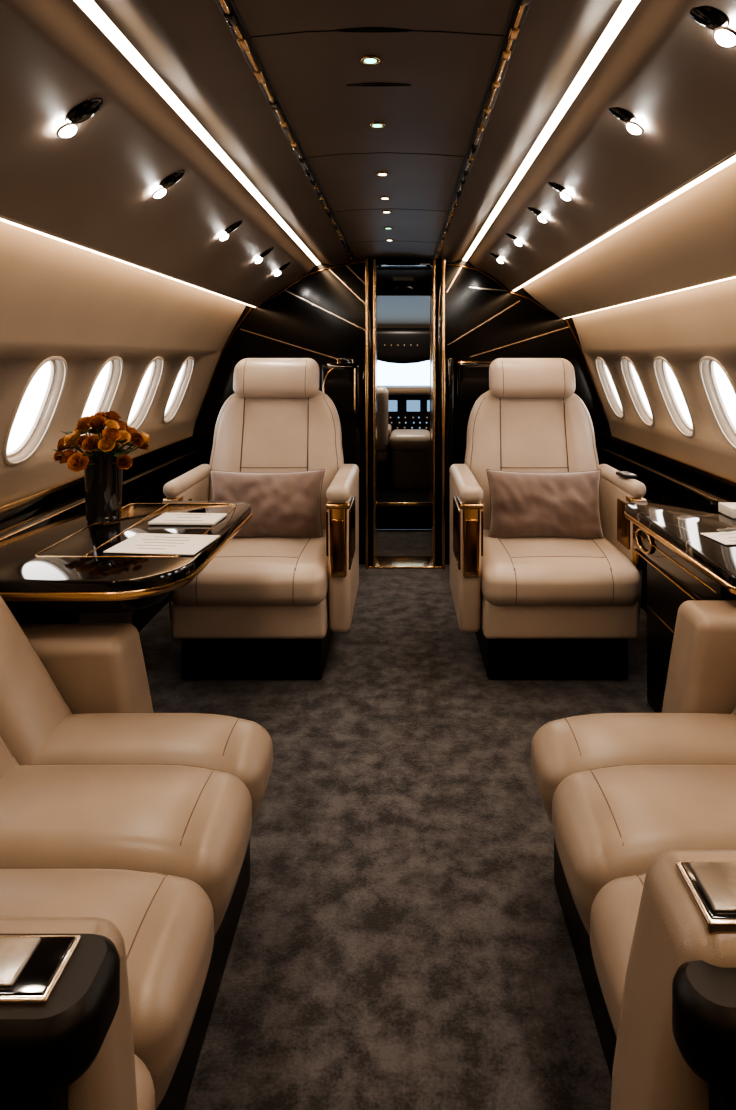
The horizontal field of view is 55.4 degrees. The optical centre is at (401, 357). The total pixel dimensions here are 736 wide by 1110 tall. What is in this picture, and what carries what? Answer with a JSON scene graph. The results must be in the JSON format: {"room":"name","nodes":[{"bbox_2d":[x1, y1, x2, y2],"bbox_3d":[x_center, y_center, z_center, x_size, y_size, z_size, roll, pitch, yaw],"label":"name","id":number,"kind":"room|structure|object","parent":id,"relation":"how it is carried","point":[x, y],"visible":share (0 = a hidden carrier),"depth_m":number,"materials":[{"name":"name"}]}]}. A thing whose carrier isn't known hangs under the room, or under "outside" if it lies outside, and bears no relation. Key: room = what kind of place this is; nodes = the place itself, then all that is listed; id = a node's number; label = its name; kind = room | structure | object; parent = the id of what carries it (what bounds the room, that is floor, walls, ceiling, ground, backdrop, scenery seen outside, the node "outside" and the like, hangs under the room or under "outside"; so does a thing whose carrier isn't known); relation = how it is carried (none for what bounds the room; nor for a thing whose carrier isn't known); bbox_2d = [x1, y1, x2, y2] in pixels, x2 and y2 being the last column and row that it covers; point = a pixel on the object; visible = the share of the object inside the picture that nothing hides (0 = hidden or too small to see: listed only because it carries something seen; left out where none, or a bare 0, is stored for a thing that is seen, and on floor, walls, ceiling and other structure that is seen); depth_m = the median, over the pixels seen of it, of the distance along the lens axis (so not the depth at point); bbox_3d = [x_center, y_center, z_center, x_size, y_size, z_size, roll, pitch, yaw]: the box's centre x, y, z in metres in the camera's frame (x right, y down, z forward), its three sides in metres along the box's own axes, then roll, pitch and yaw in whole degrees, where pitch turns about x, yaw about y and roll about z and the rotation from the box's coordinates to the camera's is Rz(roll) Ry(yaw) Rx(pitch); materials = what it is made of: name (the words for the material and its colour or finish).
{"room":"aircraft cabin","nodes":[
{"label":"aircraft cabin","id":0,"kind":"room"},
{"bbox_2d":[0,221,245,505],"bbox_3d":[-1.115,0.055,1.430,0.406,0.850,5.460,0,0,0],"label":"wall","id":1,"kind":"structure","parent":0,"point":[85,308],"depth_m":2.39,"materials":[{"name":"beige plastic"}]},
{"bbox_2d":[7,360,55,457],"bbox_3d":[-1.182,0.153,2.200,0.126,0.320,0.230,0,0,0],"label":"window","id":2,"kind":"structure","parent":1,"relation":"in","point":[52,362],"depth_m":2.25,"materials":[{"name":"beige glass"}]},
{"bbox_2d":[3,356,66,465],"bbox_3d":[-1.155,0.165,2.200,0.143,0.342,0.256,0,0,0],"label":"bezel","id":3,"kind":"object","parent":1,"relation":"attached to","point":[63,360],"visible":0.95,"depth_m":2.17,"materials":[{"name":"beige plastic"}]},
{"bbox_2d":[81,360,113,435],"bbox_3d":[-1.182,0.153,2.660,0.126,0.320,0.230,0,0,0],"label":"window","id":4,"kind":"structure","parent":1,"relation":"in","point":[111,363],"depth_m":2.72,"materials":[{"name":"white glass"}]},
{"bbox_2d":[78,357,122,420],"bbox_3d":[-1.155,0.165,2.660,0.143,0.342,0.256,0,0,0],"label":"bezel","id":5,"kind":"object","parent":1,"relation":"attached to","point":[111,358],"visible":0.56,"depth_m":2.61,"materials":[{"name":"beige plastic"}]},
{"bbox_2d":[128,360,155,425],"bbox_3d":[-1.182,0.153,3.130,0.126,0.320,0.230,0,0,0],"label":"window","id":6,"kind":"structure","parent":1,"relation":"in","point":[154,362],"depth_m":3.20,"materials":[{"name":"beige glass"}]},
{"bbox_2d":[126,357,163,429],"bbox_3d":[-1.155,0.165,3.130,0.143,0.342,0.256,0,0,0],"label":"bezel","id":7,"kind":"object","parent":1,"relation":"attached to","point":[156,358],"visible":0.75,"depth_m":3.14,"materials":[{"name":"beige plastic"}]},
{"bbox_2d":[164,361,186,417],"bbox_3d":[-1.182,0.153,3.600,0.126,0.320,0.230,0,0,0],"label":"window","id":8,"kind":"structure","parent":1,"relation":"in","point":[185,364],"depth_m":3.68,"materials":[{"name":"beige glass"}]},
{"bbox_2d":[162,357,193,423],"bbox_3d":[-1.155,0.165,3.600,0.143,0.342,0.256,0,0,0],"label":"bezel","id":9,"kind":"object","parent":1,"relation":"attached to","point":[188,358],"visible":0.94,"depth_m":3.57,"materials":[{"name":"beige plastic"}]},
{"bbox_2d":[132,494,167,631],"bbox_3d":[-1.225,0.844,1.430,0.150,0.729,5.460,0,0,0],"label":"wall","id":10,"kind":"structure","parent":0,"point":[141,618],"depth_m":3.17,"materials":[{"name":"black"}]},
{"bbox_2d":[0,436,211,539],"bbox_3d":[-1.181,0.547,1.450,0.138,0.185,5.300,0,0,0],"label":"ledge","id":11,"kind":"object","parent":10,"relation":"attached to","point":[145,480],"visible":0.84,"depth_m":2.95,"materials":[{"name":"black paint"}]},
{"bbox_2d":[0,0,735,318],"bbox_3d":[0.043,-0.446,1.430,1.911,0.429,5.460,0,0,0],"label":"ceiling","id":12,"kind":"structure","parent":0,"point":[92,188],"depth_m":1.61,"materials":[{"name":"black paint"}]},
{"bbox_2d":[56,98,102,137],"bbox_3d":[-0.618,-0.462,1.342,0.087,0.074,0.058,0,0,0],"label":"ceiling spotlight","id":13,"kind":"object","parent":12,"relation":"attached to","point":[85,110],"depth_m":1.33,"materials":[{"name":"black metal"}]},
{"bbox_2d":[0,218,253,306],"bbox_3d":[-0.874,-0.310,1.427,0.021,0.021,5.454,0,0,0],"label":"led light strip","id":14,"kind":"object","parent":12,"relation":"attached to","point":[1,219],"visible":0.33,"depth_m":2.01,"materials":[{"name":"beige plastic"}]},
{"bbox_2d":[152,170,184,197],"bbox_3d":[-0.618,-0.462,1.853,0.087,0.074,0.058,0,0,0],"label":"ceiling spotlight","id":15,"kind":"object","parent":12,"relation":"attached to","point":[170,180],"depth_m":1.84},
{"bbox_2d":[74,0,319,264],"bbox_3d":[-0.495,-0.557,1.427,0.024,0.012,5.455,0,0,0],"label":"led light strip","id":16,"kind":"object","parent":12,"relation":"attached to","point":[89,7],"visible":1,"depth_m":1.49,"materials":[{"name":"beige plastic"}]},
{"bbox_2d":[219,220,242,240],"bbox_3d":[-0.618,-0.462,2.526,0.087,0.074,0.058,0,0,0],"label":"ceiling spotlight","id":17,"kind":"object","parent":12,"relation":"attached to","point":[234,226],"depth_m":2.51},
{"bbox_2d":[254,247,273,262],"bbox_3d":[-0.618,-0.462,3.136,0.087,0.074,0.058,0,0,0],"label":"ceiling spotlight","id":18,"kind":"object","parent":12,"relation":"attached to","point":[269,250],"depth_m":3.12,"materials":[{"name":"black metal"}]},
{"bbox_2d":[274,262,290,275],"bbox_3d":[-0.618,-0.462,3.616,0.087,0.074,0.058,0,0,0],"label":"ceiling spotlight","id":19,"kind":"object","parent":12,"relation":"attached to","point":[284,266],"depth_m":3.60,"materials":[{"name":"black metal"}]},
{"bbox_2d":[215,0,355,262],"bbox_3d":[-0.285,-0.570,1.430,0.026,0.020,5.460,0,0,0],"label":"trim","id":20,"kind":"structure","parent":12,"relation":"attached to","point":[227,8],"depth_m":1.51,"materials":[{"name":"gold metal"}]},
{"bbox_2d":[360,55,380,65],"bbox_3d":[-0.062,-0.584,1.374,0.040,0.006,0.040,0,0,0],"label":"recessed light","id":21,"kind":"object","parent":12,"relation":"in","point":[369,60],"depth_m":1.37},
{"bbox_2d":[335,27,411,32],"bbox_3d":[-0.050,-0.586,1.250,0.144,0.004,0.016,0,0,0],"label":"ceiling vent","id":22,"kind":"object","parent":12,"relation":"in","point":[371,31],"depth_m":1.25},
{"bbox_2d":[250,29,503,243],"bbox_3d":[-0.045,-0.580,2.375,0.480,0.017,2.252,0,0,0],"label":"trim","id":23,"kind":"structure","parent":12,"relation":"attached to","point":[361,29],"depth_m":1.25,"materials":[{"name":"black metal"}]},
{"bbox_2d":[369,122,384,128],"bbox_3d":[-0.062,-0.584,1.757,0.040,0.006,0.040,0,0,0],"label":"recessed light","id":24,"kind":"object","parent":12,"relation":"in","point":[376,125],"depth_m":1.76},
{"bbox_2d":[346,83,410,86],"bbox_3d":[-0.050,-0.586,1.500,0.144,0.004,0.016,0,0,0],"label":"ceiling vent","id":25,"kind":"object","parent":12,"relation":"in","point":[360,84],"depth_m":1.50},
{"bbox_2d":[376,172,388,176],"bbox_3d":[-0.062,-0.584,2.225,0.040,0.006,0.040,0,0,0],"label":"recessed light","id":26,"kind":"object","parent":12,"relation":"in","point":[382,174],"depth_m":2.22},
{"bbox_2d":[380,196,389,199],"bbox_3d":[-0.062,-0.584,2.560,0.040,0.006,0.040,0,0,0],"label":"recessed light","id":27,"kind":"object","parent":12,"relation":"in","point":[385,197],"depth_m":2.56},
{"bbox_2d":[434,0,531,258],"bbox_3d":[0.195,-0.573,1.430,0.026,0.020,5.460,0,0,0],"label":"trim","id":28,"kind":"structure","parent":12,"relation":"attached to","point":[520,8],"depth_m":1.52,"materials":[{"name":"gold metal"}]},
{"bbox_2d":[490,253,503,262],"bbox_3d":[0.473,-0.516,3.546,0.088,0.073,0.058,0,0,0],"label":"ceiling spotlight","id":29,"kind":"object","parent":12,"relation":"attached to","point":[499,260],"depth_m":3.53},
{"bbox_2d":[505,233,522,245],"bbox_3d":[0.473,-0.516,2.996,0.088,0.073,0.058,0,0,0],"label":"ceiling spotlight","id":30,"kind":"object","parent":12,"relation":"attached to","point":[513,237],"depth_m":2.99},
{"bbox_2d":[527,207,547,222],"bbox_3d":[0.473,-0.516,2.476,0.088,0.073,0.058,0,0,0],"label":"ceiling spotlight","id":31,"kind":"object","parent":12,"relation":"attached to","point":[533,210],"depth_m":2.47,"materials":[{"name":"metal"}]},
{"bbox_2d":[463,0,639,260],"bbox_3d":[0.372,-0.581,1.427,0.024,0.010,5.455,0,0,0],"label":"led light strip","id":32,"kind":"object","parent":12,"relation":"attached to","point":[626,8],"visible":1,"depth_m":1.54,"materials":[{"name":"beige plastic"}]},
{"bbox_2d":[548,182,571,200],"bbox_3d":[0.473,-0.516,2.126,0.088,0.073,0.058,0,0,0],"label":"ceiling spotlight","id":33,"kind":"object","parent":12,"relation":"attached to","point":[562,190],"depth_m":2.12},
{"bbox_2d":[513,155,735,290],"bbox_3d":[0.665,-0.405,1.427,0.021,0.021,5.454,0,0,0],"label":"led light strip","id":34,"kind":"object","parent":12,"relation":"attached to","point":[733,159],"visible":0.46,"depth_m":1.86,"materials":[{"name":"beige plastic"}]},
{"bbox_2d":[608,107,643,134],"bbox_3d":[0.473,-0.516,1.496,0.088,0.073,0.058,0,0,0],"label":"ceiling spotlight","id":35,"kind":"object","parent":12,"relation":"attached to","point":[624,115],"depth_m":1.49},
{"bbox_2d":[563,276,735,318],"bbox_3d":[0.961,-0.242,1.427,0.021,0.021,5.454,0,0,0],"label":"led light strip","id":36,"kind":"object","parent":12,"relation":"attached to","point":[735,276],"visible":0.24,"depth_m":2.56,"materials":[{"name":"beige plastic"}]},
{"bbox_2d":[690,6,735,47],"bbox_3d":[0.473,-0.516,1.071,0.088,0.073,0.058,0,0,0],"label":"ceiling spotlight","id":37,"kind":"object","parent":12,"relation":"attached to","point":[709,17],"depth_m":1.06,"materials":[{"name":"black metal"}]},
{"bbox_2d":[357,261,430,280],"bbox_3d":[0.000,-0.570,4.595,1.800,0.060,0.710,0,0,0],"label":"ceiling","id":38,"kind":"structure","parent":0,"point":[382,275],"depth_m":4.58,"materials":[{"name":"black"}]},
{"bbox_2d":[139,530,654,1109],"bbox_3d":[0.000,1.225,1.800,2.440,0.050,6.200,0,0,0],"label":"floor","id":39,"kind":"structure","parent":0,"point":[402,941],"depth_m":1.61,"materials":[{"name":"brown carpet"}]},
{"bbox_2d":[0,501,251,623],"bbox_3d":[-0.810,0.849,2.015,0.606,0.702,0.896,0,0,0],"label":"dining table","id":40,"kind":"object","parent":39,"relation":"on","point":[56,569],"visible":0.43,"depth_m":1.75,"materials":[{"name":"black paint"}]},
{"bbox_2d":[52,411,149,522],"bbox_3d":[-0.935,0.332,2.147,0.270,0.332,0.293,0,0,0],"label":"flower vase","id":41,"kind":"object","parent":40,"relation":"on","point":[103,462],"visible":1,"depth_m":2.11,"materials":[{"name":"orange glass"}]},
{"bbox_2d":[103,533,219,554],"bbox_3d":[-0.635,0.496,1.870,0.240,0.005,0.190,0,0,6],"label":"menu card","id":42,"kind":"object","parent":40,"relation":"on","point":[140,543],"visible":1,"depth_m":1.85,"materials":[{"name":"white paper"}]},
{"bbox_2d":[148,513,226,524],"bbox_3d":[-0.655,0.494,2.150,0.200,0.009,0.130,0,0,3],"label":"notepad","id":43,"kind":"object","parent":40,"relation":"on","point":[166,518],"visible":1,"depth_m":2.12,"materials":[{"name":"white paper"}]},
{"bbox_2d":[0,595,272,1109],"bbox_3d":[-0.691,0.780,1.150,0.858,0.840,1.100,0,0,0],"label":"sofa","id":44,"kind":"object","parent":39,"relation":"on","point":[125,826],"visible":1,"depth_m":1.11,"materials":[{"name":"beige leather"}]},
{"bbox_2d":[0,734,18,778],"bbox_3d":[-0.890,0.595,1.212,0.385,0.470,0.263,0,0,0],"label":"cushion","id":45,"kind":"object","parent":44,"relation":"on","point":[9,746],"depth_m":1.30,"materials":[{"name":"beige leather"}]},
{"bbox_2d":[0,596,71,765],"bbox_3d":[-0.890,0.595,1.448,0.385,0.470,0.203,0,0,0],"label":"cushion","id":46,"kind":"object","parent":44,"relation":"on","point":[36,680],"depth_m":1.44,"materials":[{"name":"beige leather"}]},
{"bbox_2d":[0,869,213,1109],"bbox_3d":[-0.536,0.852,0.955,0.527,0.206,0.248,0,0,0],"label":"seat cushion","id":47,"kind":"object","parent":44,"relation":"on","point":[164,918],"depth_m":0.95,"materials":[{"name":"beige leather"}]},
{"bbox_2d":[0,765,251,935],"bbox_3d":[-0.536,0.851,1.212,0.527,0.208,0.263,0,0,0],"label":"seat cushion","id":48,"kind":"object","parent":44,"relation":"on","point":[192,822],"depth_m":1.16,"materials":[{"name":"beige leather"}]},
{"bbox_2d":[134,1054,154,1109],"bbox_3d":[-0.536,0.859,0.725,0.527,0.192,0.208,0,0,0],"label":"seat cushion","id":49,"kind":"object","parent":44,"relation":"on","point":[144,1092],"depth_m":0.79,"materials":[{"name":"beige leather"}]},
{"bbox_2d":[31,713,272,822],"bbox_3d":[-0.536,0.856,1.448,0.527,0.198,0.203,0,0,0],"label":"seat cushion","id":50,"kind":"object","parent":44,"relation":"on","point":[242,748],"depth_m":1.40,"materials":[{"name":"beige leather"}]},
{"bbox_2d":[162,358,358,679],"bbox_3d":[-0.546,0.600,2.869,0.715,1.200,0.762,0,0,0],"label":"armchair","id":51,"kind":"object","parent":39,"relation":"on","point":[262,608],"visible":0.85,"depth_m":2.60,"materials":[{"name":"beige leather"}]},
{"bbox_2d":[170,529,327,604],"bbox_3d":[-0.560,0.814,2.794,0.576,0.173,0.612,0,0,0],"label":"seat cushion","id":52,"kind":"object","parent":51,"relation":"on","point":[250,570],"depth_m":2.51,"materials":[{"name":"beige leather"}]},
{"bbox_2d":[210,469,324,537],"bbox_3d":[-0.560,0.608,2.889,0.479,0.288,0.196,0,0,-3],"label":"throw pillow","id":53,"kind":"object","parent":51,"relation":"on","point":[283,504],"visible":0.82,"depth_m":2.83,"materials":[{"name":"fabric"}]},
{"bbox_2d":[369,556,440,568],"bbox_3d":[0.018,1.194,4.093,0.415,0.012,0.215,0,0,0],"label":"threshold","id":54,"kind":"object","parent":39,"relation":"on","point":[382,562],"visible":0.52,"depth_m":4.07,"materials":[{"name":"gold metal"}]},
{"bbox_2d":[449,358,645,679],"bbox_3d":[0.565,0.600,2.869,0.715,1.200,0.762,0,0,0],"label":"armchair","id":55,"kind":"object","parent":39,"relation":"on","point":[537,608],"visible":0.89,"depth_m":2.60,"materials":[{"name":"beige leather"}]},
{"bbox_2d":[486,469,604,538],"bbox_3d":[0.590,0.608,2.892,0.481,0.288,0.192,0,0,-1],"label":"throw pillow","id":56,"kind":"object","parent":55,"relation":"on","point":[523,504],"visible":0.98,"depth_m":2.83,"materials":[{"name":"fabric"}]},
{"bbox_2d":[481,530,640,604],"bbox_3d":[0.580,0.814,2.794,0.576,0.173,0.612,0,0,0],"label":"seat cushion","id":57,"kind":"object","parent":55,"relation":"on","point":[522,570],"depth_m":2.52,"materials":[{"name":"beige leather"}]},
{"bbox_2d":[616,471,637,478],"bbox_3d":[0.885,0.461,2.760,0.050,0.014,0.100,0,0,-6],"label":"remote control","id":58,"kind":"object","parent":55,"relation":"on","point":[625,474],"visible":1,"depth_m":2.73,"materials":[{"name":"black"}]},
{"bbox_2d":[531,600,735,1109],"bbox_3d":[0.670,0.780,1.150,0.901,0.840,1.100,0,0,0],"label":"sofa","id":59,"kind":"object","parent":39,"relation":"on","point":[640,808],"visible":1,"depth_m":1.11,"materials":[{"name":"beige leather"}]},
{"bbox_2d":[590,873,645,1037],"bbox_3d":[0.536,0.852,0.955,0.527,0.206,0.248,0,0,0],"label":"seat cushion","id":60,"kind":"object","parent":59,"relation":"on","point":[616,896],"depth_m":0.98,"materials":[{"name":"beige leather"}]},
{"bbox_2d":[531,713,735,822],"bbox_3d":[0.536,0.856,1.448,0.527,0.198,0.203,0,0,0],"label":"seat cushion","id":61,"kind":"object","parent":59,"relation":"on","point":[561,748],"depth_m":1.40,"materials":[{"name":"beige leather"}]},
{"bbox_2d":[552,765,735,935],"bbox_3d":[0.536,0.851,1.212,0.527,0.208,0.263,0,0,0],"label":"seat cushion","id":62,"kind":"object","parent":59,"relation":"on","point":[610,822],"depth_m":1.17,"materials":[{"name":"beige leather"}]},
{"bbox_2d":[624,500,735,712],"bbox_3d":[0.935,0.850,2.020,0.356,0.700,0.906,0,0,0],"label":"sideboard","id":63,"kind":"object","parent":39,"relation":"on","point":[684,564],"visible":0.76,"depth_m":2.18,"materials":[{"name":"black wood"}]},
{"bbox_2d":[700,532,735,544],"bbox_3d":[0.930,0.496,1.930,0.160,0.005,0.120,0,0,-9],"label":"pad","id":64,"kind":"object","parent":63,"relation":"on","point":[726,538],"visible":1,"depth_m":1.93,"materials":[{"name":"white paper"}]},
{"bbox_2d":[718,502,735,518],"bbox_3d":[1.060,0.483,2.220,0.070,0.030,0.100,0,0,0],"label":"box","id":65,"kind":"object","parent":63,"relation":"on","point":[727,508],"visible":1,"depth_m":2.22,"materials":[{"name":"white paper"}]},
{"bbox_2d":[192,260,611,463],"bbox_3d":[0.000,0.309,4.200,2.500,1.782,0.080,0,0,0],"label":"wall","id":66,"kind":"structure","parent":0,"point":[285,317],"depth_m":4.16,"materials":[{"name":"black"}]},
{"bbox_2d":[365,258,376,568],"bbox_3d":[-0.179,0.316,4.105,0.058,1.768,0.270,0,0,0],"label":"door frame","id":67,"kind":"structure","parent":66,"relation":"attached to","point":[370,261],"depth_m":3.99,"materials":[{"name":"black paint"}]},
{"bbox_2d":[338,358,453,564],"bbox_3d":[-0.035,0.600,4.110,0.670,1.200,0.100,0,0,0],"label":"door","id":68,"kind":"structure","parent":66,"relation":"in","point":[352,428],"depth_m":4.06,"materials":[{"name":"black paint"}]},
{"bbox_2d":[320,363,359,416],"bbox_3d":[-0.355,0.185,4.031,0.230,0.310,0.058,0,0,0],"label":"wall sconce","id":69,"kind":"object","parent":68,"relation":"attached to","point":[340,382],"visible":0.75,"depth_m":4.01,"materials":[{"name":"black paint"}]},
{"bbox_2d":[196,261,607,420],"bbox_3d":[0.000,-0.104,4.154,2.447,0.960,0.010,0,0,0],"label":"trim","id":70,"kind":"structure","parent":66,"relation":"attached to","point":[497,282],"depth_m":4.15,"materials":[{"name":"brown metal"}]},
{"bbox_2d":[376,259,431,269],"bbox_3d":[0.013,-0.553,4.145,0.326,0.037,0.190,0,0,0],"label":"lintel","id":71,"kind":"object","parent":66,"relation":"attached to","point":[382,264],"visible":0.99,"depth_m":4.05,"materials":[{"name":"black paint"}]},
{"bbox_2d":[240,265,568,359],"bbox_3d":[0.015,-0.144,4.157,1.952,0.833,0.007,0,0,0],"label":"trim","id":72,"kind":"structure","parent":66,"relation":"attached to","point":[346,265],"depth_m":4.15,"materials":[{"name":"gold metal"}]},
{"bbox_2d":[431,258,444,568],"bbox_3d":[0.210,0.316,4.105,0.069,1.768,0.270,0,0,0],"label":"door frame","id":73,"kind":"structure","parent":66,"relation":"attached to","point":[438,262],"depth_m":4.00,"materials":[{"name":"black paint"}]},
{"bbox_2d":[455,361,492,399],"bbox_3d":[0.438,0.133,4.127,0.245,0.235,0.066,0,0,0],"label":"panel","id":74,"kind":"object","parent":66,"relation":"attached to","point":[471,377],"visible":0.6,"depth_m":4.09,"materials":[{"name":"black metal"}]},
{"bbox_2d":[377,296,429,325],"bbox_3d":[0.000,-0.460,5.875,1.800,0.320,1.850,0,0,0],"label":"ceiling","id":75,"kind":"structure","parent":0,"point":[391,310],"depth_m":6.36,"materials":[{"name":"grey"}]},
{"bbox_2d":[377,327,429,363],"bbox_3d":[0.010,-0.105,6.069,0.820,0.310,0.362,0,0,0],"label":"panel","id":76,"kind":"object","parent":75,"relation":"attached to","point":[400,345],"visible":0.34,"depth_m":5.90,"materials":[{"name":"black"}]},
{"bbox_2d":[377,281,429,295],"bbox_3d":[0.010,-0.510,4.940,0.390,0.140,0.080,0,0,0],"label":"lintel","id":77,"kind":"object","parent":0,"point":[384,288],"visible":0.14,"depth_m":4.90,"materials":[{"name":"black paint"}]},
{"bbox_2d":[377,474,430,528],"bbox_3d":[0.000,1.110,5.950,1.800,0.180,2.100,0,0,0],"label":"floor","id":78,"kind":"structure","parent":0,"point":[388,517],"depth_m":4.90,"materials":[{"name":"black"}]},
{"bbox_2d":[377,386,391,487],"bbox_3d":[-0.335,0.550,5.630,0.500,0.940,0.580,0,0,0],"label":"seat","id":79,"kind":"object","parent":78,"relation":"on","point":[383,428],"visible":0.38,"depth_m":5.35,"materials":[{"name":"black"}]},
{"bbox_2d":[377,448,387,462],"bbox_3d":[-0.345,0.750,5.670,0.460,0.140,0.500,0,0,0],"label":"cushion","id":80,"kind":"object","parent":79,"relation":"on","point":[381,455],"depth_m":5.43,"materials":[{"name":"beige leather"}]},
{"bbox_2d":[377,385,429,473],"bbox_3d":[0.000,0.637,6.300,1.640,0.765,0.500,0,0,0],"label":"panel","id":81,"kind":"object","parent":78,"relation":"on","point":[408,405],"visible":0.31,"depth_m":6.15,"materials":[{"name":"black"}]},
{"bbox_2d":[377,502,429,505],"bbox_3d":[0.010,1.022,4.895,0.376,0.025,0.020,0,0,0],"label":"trim","id":82,"kind":"structure","parent":78,"relation":"attached to","point":[378,503],"depth_m":4.88,"materials":[{"name":"gold metal"}]},
{"bbox_2d":[389,429,429,489],"bbox_3d":[0.065,0.800,5.675,0.350,0.440,0.650,0,0,0],"label":"console","id":83,"kind":"object","parent":78,"relation":"on","point":[409,449],"visible":0.9,"depth_m":5.38,"materials":[{"name":"black"}]},
{"bbox_2d":[640,496,650,612],"bbox_3d":[1.225,0.844,1.430,0.150,0.729,5.460,0,0,0],"label":"wall","id":84,"kind":"structure","parent":0,"point":[643,605],"depth_m":3.37,"materials":[{"name":"black"}]},
{"bbox_2d":[596,436,735,501],"bbox_3d":[1.181,0.547,1.450,0.138,0.185,5.300,0,0,0],"label":"ledge","id":85,"kind":"object","parent":84,"relation":"attached to","point":[664,477],"visible":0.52,"depth_m":3.08,"materials":[{"name":"black paint"}]},
{"bbox_2d":[572,278,735,480],"bbox_3d":[1.159,0.093,1.430,0.319,0.774,5.460,0,0,0],"label":"wall","id":86,"kind":"structure","parent":0,"point":[684,327],"depth_m":2.89,"materials":[{"name":"beige plastic"}]},
{"bbox_2d":[595,357,623,418],"bbox_3d":[1.155,0.165,3.870,0.143,0.342,0.256,0,0,0],"label":"bezel","id":87,"kind":"object","parent":86,"relation":"attached to","point":[600,358],"visible":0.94,"depth_m":3.84,"materials":[{"name":"beige plastic"}]},
{"bbox_2d":[602,361,622,412],"bbox_3d":[1.182,0.153,3.870,0.126,0.320,0.230,0,0,0],"label":"window","id":88,"kind":"structure","parent":86,"relation":"in","point":[603,364],"depth_m":3.96,"materials":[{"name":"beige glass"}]},
{"bbox_2d":[620,357,653,426],"bbox_3d":[1.155,0.165,3.420,0.143,0.342,0.256,0,0,0],"label":"bezel","id":89,"kind":"object","parent":86,"relation":"attached to","point":[622,358],"visible":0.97,"depth_m":3.40,"materials":[{"name":"beige plastic"}]},
{"bbox_2d":[628,361,652,420],"bbox_3d":[1.182,0.153,3.420,0.126,0.320,0.230,0,0,0],"label":"window","id":90,"kind":"structure","parent":86,"relation":"in","point":[629,363],"depth_m":3.50,"materials":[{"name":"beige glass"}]},
{"bbox_2d":[653,357,694,437],"bbox_3d":[1.155,0.165,2.960,0.143,0.342,0.256,0,0,0],"label":"bezel","id":91,"kind":"object","parent":86,"relation":"attached to","point":[656,358],"visible":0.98,"depth_m":2.93,"materials":[{"name":"beige plastic"}]},
{"bbox_2d":[662,360,692,430],"bbox_3d":[1.182,0.153,2.960,0.126,0.320,0.230,0,0,0],"label":"window","id":92,"kind":"structure","parent":86,"relation":"in","point":[687,425],"depth_m":3.03,"materials":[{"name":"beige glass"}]},
{"bbox_2d":[699,356,735,449],"bbox_3d":[1.155,0.165,2.490,0.143,0.342,0.256,0,0,0],"label":"bezel","id":93,"kind":"object","parent":86,"relation":"attached to","point":[706,357],"visible":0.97,"depth_m":2.57,"materials":[{"name":"beige plastic"}]},
{"bbox_2d":[709,360,735,434],"bbox_3d":[1.182,0.153,2.490,0.126,0.320,0.230,0,0,0],"label":"window","id":94,"kind":"structure","parent":86,"relation":"in","point":[711,365],"depth_m":2.56,"materials":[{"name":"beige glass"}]},
{"bbox_3d":[0.258,0.310,4.940,0.105,1.780,0.080,0,0,0],"label":"door frame","id":95,"kind":"structure","parent":0,"visible":0},
{"bbox_2d":[430,281,430,503],"bbox_3d":[0.202,0.240,4.938,0.007,1.560,0.085,0,0,0],"label":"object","id":96,"kind":"object","parent":95,"relation":"attached to","point":[430,281],"visible":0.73,"depth_m":4.90,"materials":[{"name":"gold metal"}]},
{"bbox_3d":[0.000,0.710,6.950,1.800,0.620,0.060,0,0,0],"label":"wall","id":97,"kind":"structure","parent":0,"visible":0},
{"bbox_2d":[377,326,429,384],"bbox_3d":[0.000,0.022,6.821,1.680,0.764,0.158,0,0,0],"label":"window","id":98,"kind":"structure","parent":97,"relation":"in","point":[387,373],"depth_m":6.84,"materials":[{"name":"white glass"}]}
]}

